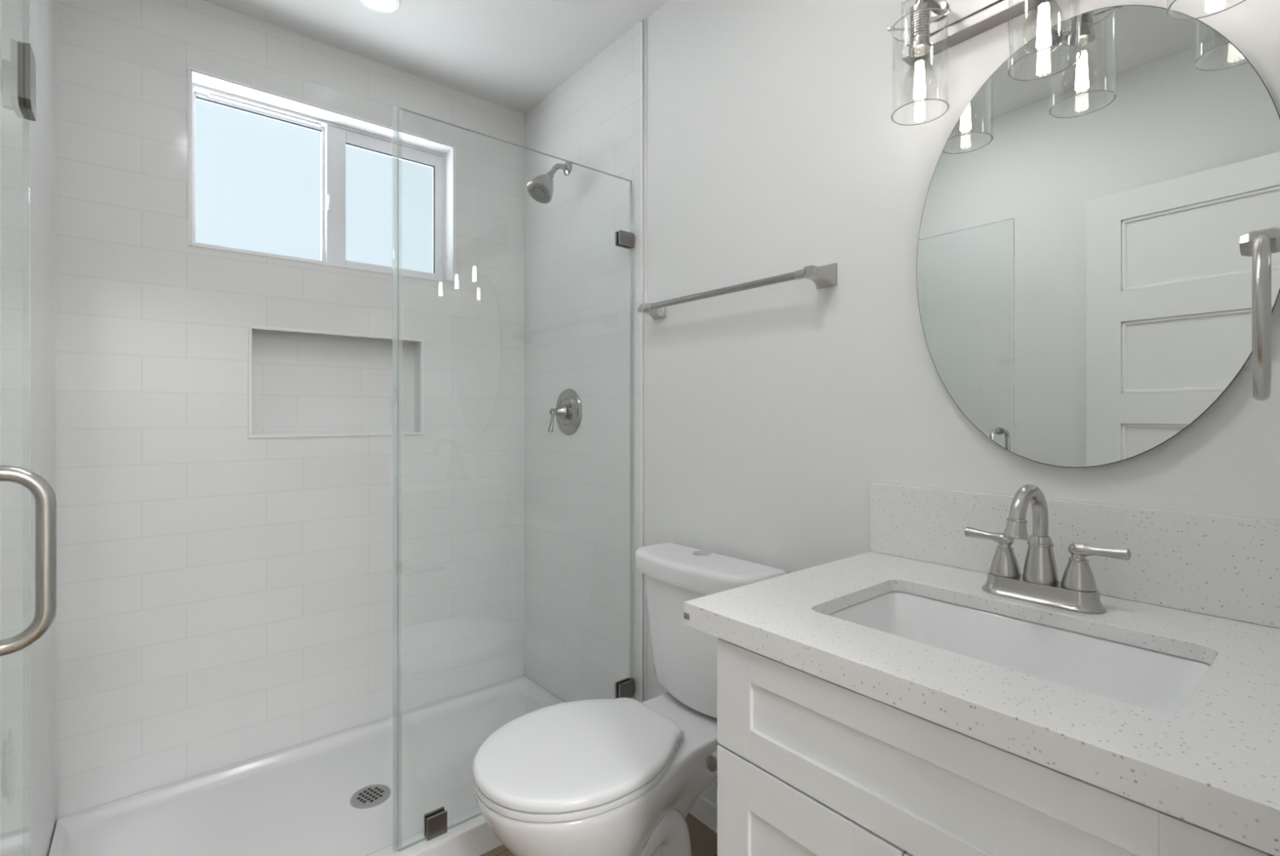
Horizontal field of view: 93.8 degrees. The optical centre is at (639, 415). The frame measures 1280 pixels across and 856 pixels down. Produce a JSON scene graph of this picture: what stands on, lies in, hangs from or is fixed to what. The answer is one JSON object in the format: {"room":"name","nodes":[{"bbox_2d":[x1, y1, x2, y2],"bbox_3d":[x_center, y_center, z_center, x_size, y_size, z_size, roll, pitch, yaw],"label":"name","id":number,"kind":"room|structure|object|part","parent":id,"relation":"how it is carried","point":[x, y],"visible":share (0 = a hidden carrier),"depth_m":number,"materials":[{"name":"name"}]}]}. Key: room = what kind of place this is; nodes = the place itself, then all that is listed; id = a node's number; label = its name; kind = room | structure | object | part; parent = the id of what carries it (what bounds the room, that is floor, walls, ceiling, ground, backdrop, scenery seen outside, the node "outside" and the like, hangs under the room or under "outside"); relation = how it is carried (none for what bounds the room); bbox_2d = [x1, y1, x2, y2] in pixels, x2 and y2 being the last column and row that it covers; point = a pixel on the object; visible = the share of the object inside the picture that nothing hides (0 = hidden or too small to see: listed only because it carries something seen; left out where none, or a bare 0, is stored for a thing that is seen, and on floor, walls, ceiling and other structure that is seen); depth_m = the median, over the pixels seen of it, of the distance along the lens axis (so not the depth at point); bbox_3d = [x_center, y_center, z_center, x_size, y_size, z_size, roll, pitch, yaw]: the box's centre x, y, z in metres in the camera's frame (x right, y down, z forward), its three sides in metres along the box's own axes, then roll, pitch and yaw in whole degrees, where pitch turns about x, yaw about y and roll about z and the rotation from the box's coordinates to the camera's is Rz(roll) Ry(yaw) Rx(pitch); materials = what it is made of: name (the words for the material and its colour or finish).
{"room":"bathroom","nodes":[
{"label":"bathroom","id":0,"kind":"room"},
{"bbox_2d":[30,0,56,855],"bbox_3d":[-1.485,-0.028,1.268,0.305,2.540,0.914,0,0,-39],"label":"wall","id":1,"kind":"structure","parent":0,"point":[42,12],"depth_m":1.40,"materials":[{"name":"white tile"}]},
{"bbox_2d":[0,0,56,855],"bbox_3d":[-0.873,0.149,0.806,0.173,1.796,0.623,0,0,-39],"label":"shower door","id":2,"kind":"structure","parent":1,"relation":"attached to","point":[17,59],"depth_m":0.92,"materials":[{"name":"clear glass"}]},
{"bbox_3d":[-0.867,0.149,0.799,0.008,1.796,0.605,0,0,-39],"label":"glass pane","id":3,"kind":"part","parent":2,"relation":"part of","materials":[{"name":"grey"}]},
{"bbox_3d":[-0.672,0.153,0.632,0.082,0.212,0.028,0,0,-39],"label":"pull handle","id":4,"kind":"part","parent":2,"relation":"part of","materials":[{"name":"silver metal"}]},
{"bbox_2d":[56,0,524,819],"bbox_3d":[-1.125,-0.028,2.056,1.860,2.540,0.150,0,0,-39],"label":"wall","id":5,"kind":"structure","parent":0,"point":[225,597],"depth_m":1.87,"materials":[{"name":"white tile"}]},
{"bbox_2d":[190,70,453,281],"bbox_3d":[-1.072,-0.769,2.097,0.810,0.519,0.144,0,0,-39],"label":"window","id":6,"kind":"structure","parent":5,"relation":"in","point":[338,131],"depth_m":2.11,"materials":[{"name":"white plastic"}]},
{"bbox_3d":[-1.259,-0.770,2.014,0.390,0.492,0.026,0,0,-39],"label":"fixed sash","id":7,"kind":"part","parent":6,"relation":"part of","materials":[{"name":"white plastic"}]},
{"bbox_3d":[-0.943,-0.768,2.234,0.413,0.493,0.028,0,0,-39],"label":"sliding sash","id":8,"kind":"part","parent":6,"relation":"part of","materials":[{"name":"white plastic"}]},
{"bbox_2d":[187,66,456,284],"bbox_3d":[-1.026,-0.769,2.041,0.822,0.531,0.007,0,0,-39],"label":"trim","id":9,"kind":"structure","parent":5,"relation":"attached to","point":[189,68],"depth_m":1.97,"materials":[{"name":"white paint"}]},
{"bbox_2d":[248,324,423,438],"bbox_3d":[-1.015,-0.105,2.049,0.547,0.354,0.012,0,0,-39],"label":"trim","id":10,"kind":"structure","parent":5,"relation":"attached to","point":[251,327],"depth_m":2.00,"materials":[{"name":"white"}]},
{"bbox_2d":[203,0,669,114],"bbox_3d":[0.288,-1.298,-0.036,3.200,0.100,5.179,0,0,-39],"label":"ceiling","id":11,"kind":"structure","parent":0,"point":[512,55],"depth_m":1.96,"materials":[{"name":"white paint"}]},
{"bbox_2d":[356,0,400,13],"bbox_3d":[-0.786,-1.245,1.795,0.128,0.006,0.128,0,0,-39],"label":"recessed light","id":12,"kind":"object","parent":11,"relation":"in","point":[384,6],"visible":1,"depth_m":1.82,"materials":[{"name":"white"}]},
{"bbox_2d":[479,812,717,855],"bbox_3d":[0.288,1.192,-0.036,3.200,0.100,5.179,0,0,-39],"label":"floor","id":13,"kind":"structure","parent":0,"point":[704,840],"depth_m":1.60,"materials":[{"name":"brown wood"}]},
{"bbox_2d":[48,675,564,855],"bbox_3d":[-0.779,1.102,1.749,1.396,0.080,0.762,0,0,-39],"label":"shower pan","id":14,"kind":"object","parent":13,"relation":"on","point":[335,793],"visible":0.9,"depth_m":1.72,"materials":[{"name":"white plastic"}]},
{"bbox_2d":[397,106,634,851],"bbox_3d":[-0.311,0.156,1.690,0.746,1.811,0.027,0,0,-39],"label":"screen","id":15,"kind":"object","parent":14,"relation":"on","point":[435,821],"visible":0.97,"depth_m":1.52,"materials":[{"name":"clear glass"}]},
{"bbox_2d":[472,541,787,855],"bbox_3d":[-0.044,0.754,1.394,0.694,0.774,0.436,0,0,-39],"label":"toilet","id":16,"kind":"object","parent":13,"relation":"on","point":[620,775],"visible":0.94,"depth_m":1.33,"materials":[{"name":"white ceramic"}]},
{"bbox_3d":[-0.138,0.751,1.317,0.446,0.017,0.373,0,0,-39],"label":"seat","id":17,"kind":"part","parent":16,"relation":"part of","materials":[{"name":"white plastic"}]},
{"bbox_3d":[-0.137,0.727,1.318,0.455,0.026,0.380,0,0,-39],"label":"lid","id":18,"kind":"part","parent":16,"relation":"part of","materials":[{"name":"white plastic"}]},
{"bbox_3d":[-0.044,0.951,1.394,0.684,0.382,0.365,0,0,-39],"label":"bowl","id":19,"kind":"part","parent":16,"relation":"part of","materials":[{"name":"white ceramic"}]},
{"bbox_3d":[0.159,0.595,1.560,0.152,0.330,0.396,0,0,-39],"label":"tank","id":20,"kind":"part","parent":16,"relation":"part of","materials":[{"name":"white ceramic"}]},
{"bbox_3d":[0.154,0.400,1.556,0.183,0.058,0.436,0,0,-39],"label":"tank lid","id":21,"kind":"part","parent":16,"relation":"part of","materials":[{"name":"white ceramic"}]},
{"bbox_2d":[717,637,1275,855],"bbox_3d":[0.505,0.734,0.846,0.543,0.814,0.570,0,0,-39],"label":"vanity cabinet","id":22,"kind":"object","parent":13,"relation":"on","point":[809,764],"visible":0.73,"depth_m":0.70,"materials":[{"name":"white paint"}]},
{"bbox_2d":[705,750,717,771],"bbox_3d":[0.198,0.587,1.030,0.160,0.050,0.105,0,0,-39],"label":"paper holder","id":23,"kind":"object","parent":22,"relation":"attached to","point":[711,760],"visible":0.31,"depth_m":1.01,"materials":[{"name":"silver metal"}]},
{"bbox_3d":[0.158,0.587,0.991,0.050,0.050,0.095,0,0,-39],"label":"post","id":24,"kind":"part","parent":23,"relation":"part of","materials":[{"name":"silver metal"}]},
{"bbox_3d":[0.213,0.757,0.792,0.009,0.402,0.168,0,0,-39],"label":"inset panel","id":25,"kind":"part","parent":22,"relation":"part of","materials":[{"name":"white paint"}]},
{"bbox_3d":[0.212,0.757,0.791,0.019,0.530,0.284,0,0,-39],"label":"cabinet door","id":26,"kind":"part","parent":22,"relation":"part of","materials":[{"name":"white paint"}]},
{"bbox_3d":[0.393,0.757,0.569,0.019,0.530,0.284,0,0,-39],"label":"cabinet door","id":27,"kind":"part","parent":22,"relation":"part of","materials":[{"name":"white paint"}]},
{"bbox_3d":[0.304,0.410,0.681,0.009,0.070,0.446,0,0,-39],"label":"inset panel","id":28,"kind":"part","parent":22,"relation":"part of","materials":[{"name":"white paint"}]},
{"bbox_2d":[684,551,1279,855],"bbox_3d":[0.501,0.308,0.850,0.565,0.036,0.678,0,0,-39],"label":"countertop","id":29,"kind":"structure","parent":22,"relation":"on","point":[1213,763],"depth_m":0.66,"materials":[{"name":"white stone"}]},
{"bbox_2d":[826,591,1210,712],"bbox_3d":[0.486,0.382,0.823,0.310,0.140,0.464,0,0,-39],"label":"sink basin","id":30,"kind":"object","parent":29,"relation":"in","point":[1148,678],"visible":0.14,"depth_m":0.88,"materials":[{"name":"white ceramic"}]},
{"bbox_2d":[964,484,1131,613],"bbox_3d":[0.632,0.198,0.942,0.174,0.184,0.174,0,0,8],"label":"faucet","id":31,"kind":"object","parent":29,"relation":"on","point":[1039,583],"visible":1,"depth_m":0.93,"materials":[{"name":"silver metal"}]},
{"bbox_3d":[0.586,0.204,1.006,0.020,0.024,0.074,0,0,-39],"label":"lever handle","id":32,"kind":"part","parent":31,"relation":"part of","materials":[{"name":"silver metal"}]},
{"bbox_3d":[0.601,0.236,0.987,0.044,0.050,0.044,0,0,-39],"label":"handle","id":33,"kind":"part","parent":31,"relation":"part of","materials":[{"name":"silver metal"}]},
{"bbox_3d":[0.595,0.153,0.916,0.119,0.094,0.021,0,0,-39],"label":"spout","id":34,"kind":"part","parent":31,"relation":"part of","materials":[{"name":"silver metal"}]},
{"bbox_3d":[0.633,0.225,0.948,0.047,0.071,0.047,0,0,-39],"label":"spout","id":35,"kind":"part","parent":31,"relation":"part of","materials":[{"name":"silver metal"}]},
{"bbox_3d":[0.633,0.276,0.948,0.067,0.029,0.168,0,0,-39],"label":"plate","id":36,"kind":"part","parent":31,"relation":"part of","materials":[{"name":"silver metal"}]},
{"bbox_3d":[0.665,0.236,0.908,0.044,0.050,0.044,0,0,-39],"label":"handle","id":37,"kind":"part","parent":31,"relation":"part of","materials":[{"name":"silver metal"}]},
{"bbox_3d":[0.681,0.204,0.889,0.020,0.024,0.074,0,0,-39],"label":"lever handle","id":38,"kind":"part","parent":31,"relation":"part of","materials":[{"name":"silver metal"}]},
{"bbox_2d":[524,0,1279,804],"bbox_3d":[0.274,-0.028,1.689,0.158,2.540,2.489,0,0,-39],"label":"wall","id":39,"kind":"structure","parent":0,"point":[775,147],"depth_m":1.55,"materials":[{"name":"white paint"}]},
{"bbox_2d":[526,161,572,203],"bbox_3d":[-0.322,-0.852,2.155,0.174,0.180,0.096,0,0,-39],"label":"sprayer","id":40,"kind":"object","parent":39,"relation":"attached to","point":[540,188],"visible":1,"depth_m":2.13,"materials":[{"name":"grey metal"}]},
{"bbox_3d":[-0.302,-0.892,2.191,0.022,0.068,0.088,0,0,42],"label":"shower arm","id":41,"kind":"part","parent":40,"relation":"part of","materials":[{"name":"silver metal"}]},
{"bbox_2d":[547,388,582,435],"bbox_3d":[-0.297,-0.012,2.193,0.088,0.172,0.172,0,0,-39],"label":"shower valve","id":42,"kind":"object","parent":39,"relation":"attached to","point":[567,411],"visible":1,"depth_m":2.19,"materials":[{"name":"grey metal"}]},
{"bbox_3d":[-0.324,0.028,2.176,0.024,0.069,0.020,0,0,-39],"label":"lever","id":43,"kind":"part","parent":42,"relation":"part of","materials":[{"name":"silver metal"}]},
{"bbox_2d":[640,19,646,701],"bbox_3d":[0.011,-0.086,1.891,0.010,2.315,0.020,0,0,-39],"label":"trim","id":44,"kind":"structure","parent":39,"relation":"attached to","point":[643,24],"depth_m":1.89,"materials":[{"name":"white"}]},
{"bbox_2d":[688,793,717,832],"bbox_3d":[0.266,1.106,1.576,0.013,0.071,0.823,0,0,-39],"label":"baseboard","id":45,"kind":"structure","parent":39,"relation":"attached to","point":[704,808],"depth_m":1.67,"materials":[{"name":"white wood"}]},
{"bbox_2d":[636,262,837,319],"bbox_3d":[0.217,-0.320,1.587,0.076,0.051,0.640,0,0,-39],"label":"towel bar","id":46,"kind":"object","parent":39,"relation":"attached to","point":[824,276],"visible":1,"depth_m":1.45,"materials":[{"name":"silver metal"}]},
{"bbox_3d":[0.034,-0.320,1.812,0.074,0.051,0.051,0,0,-39],"label":"post","id":47,"kind":"part","parent":46,"relation":"part of","materials":[{"name":"silver metal"}]},
{"bbox_3d":[0.192,-0.320,1.576,0.018,0.018,0.582,0,0,-39],"label":"rail","id":48,"kind":"part","parent":46,"relation":"part of","materials":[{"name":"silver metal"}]},
{"bbox_3d":[0.404,-0.320,1.359,0.074,0.051,0.051,0,0,-39],"label":"post","id":49,"kind":"part","parent":46,"relation":"part of","materials":[{"name":"silver metal"}]},
{"bbox_2d":[887,0,1245,125],"bbox_3d":[0.663,-0.692,0.968,0.166,0.277,0.544,0,0,-39],"label":"vanity light","id":50,"kind":"object","parent":39,"relation":"attached to","point":[929,28],"visible":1,"depth_m":1.09,"materials":[{"name":"silver metal"}]},
{"bbox_2d":[908,2,931,57],"bbox_3d":[0.513,-0.707,1.098,0.038,0.082,0.038,0,0,-39],"label":"socket","id":51,"kind":"object","parent":50,"relation":"attached to","point":[920,45],"depth_m":1.09,"materials":[{"name":"silver metal"}]},
{"bbox_3d":[0.513,-0.634,1.098,0.097,0.161,0.097,0,0,-39],"label":"lamp shade","id":52,"kind":"part","parent":50,"relation":"part of","materials":[{"name":"clear glass"}]},
{"bbox_3d":[0.513,-0.618,1.098,0.060,0.095,0.060,0,0,-39],"label":"bulb","id":53,"kind":"part","parent":50,"relation":"part of","materials":[{"name":"clear glass"}]},
{"bbox_3d":[0.540,-0.767,1.121,0.086,0.048,0.036,0,0,-39],"label":"lamp arm","id":54,"kind":"part","parent":50,"relation":"part of","materials":[{"name":"silver metal"}]},
{"bbox_3d":[0.637,-0.618,0.946,0.060,0.095,0.060,0,0,-39],"label":"bulb","id":55,"kind":"part","parent":50,"relation":"part of","materials":[{"name":"clear glass"}]},
{"bbox_3d":[0.637,-0.634,0.946,0.097,0.161,0.097,0,0,-39],"label":"lamp shade","id":56,"kind":"part","parent":50,"relation":"part of","materials":[{"name":"clear glass"}]},
{"bbox_3d":[0.762,-0.634,0.793,0.097,0.161,0.097,0,0,-39],"label":"lamp shade","id":57,"kind":"part","parent":50,"relation":"part of","materials":[{"name":"clear glass"}]},
{"bbox_2d":[869,481,1279,627],"bbox_3d":[0.713,0.217,1.023,0.020,0.146,0.678,0,0,-39],"label":"backsplash","id":58,"kind":"structure","parent":39,"relation":"attached to","point":[1226,566],"depth_m":0.94,"materials":[{"name":"white stone"}]},
{"bbox_2d":[916,4,1279,467],"bbox_3d":[0.724,-0.288,1.010,0.020,0.751,0.513,0,0,-39],"label":"oval mirror","id":59,"kind":"object","parent":39,"relation":"attached to","point":[1084,282],"visible":0.94,"depth_m":0.97,"materials":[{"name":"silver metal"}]},
{"bbox_3d":[0.368,-0.028,0.230,1.860,2.540,0.110,0,0,-39],"label":"wall","id":60,"kind":"structure","parent":0,"visible":0},
{"bbox_2d":[1239,226,1279,400],"bbox_3d":[0.616,-0.103,0.557,0.158,0.179,0.083,0,0,-39],"label":"towel ring","id":61,"kind":"object","parent":60,"relation":"attached to","point":[1260,244],"visible":1,"depth_m":0.53,"materials":[{"name":"silver metal"}]},
{"bbox_3d":[0.616,-0.167,0.557,0.052,0.052,0.083,0,0,-39],"label":"post","id":62,"kind":"part","parent":61,"relation":"part of","materials":[{"name":"silver metal"}]}
]}

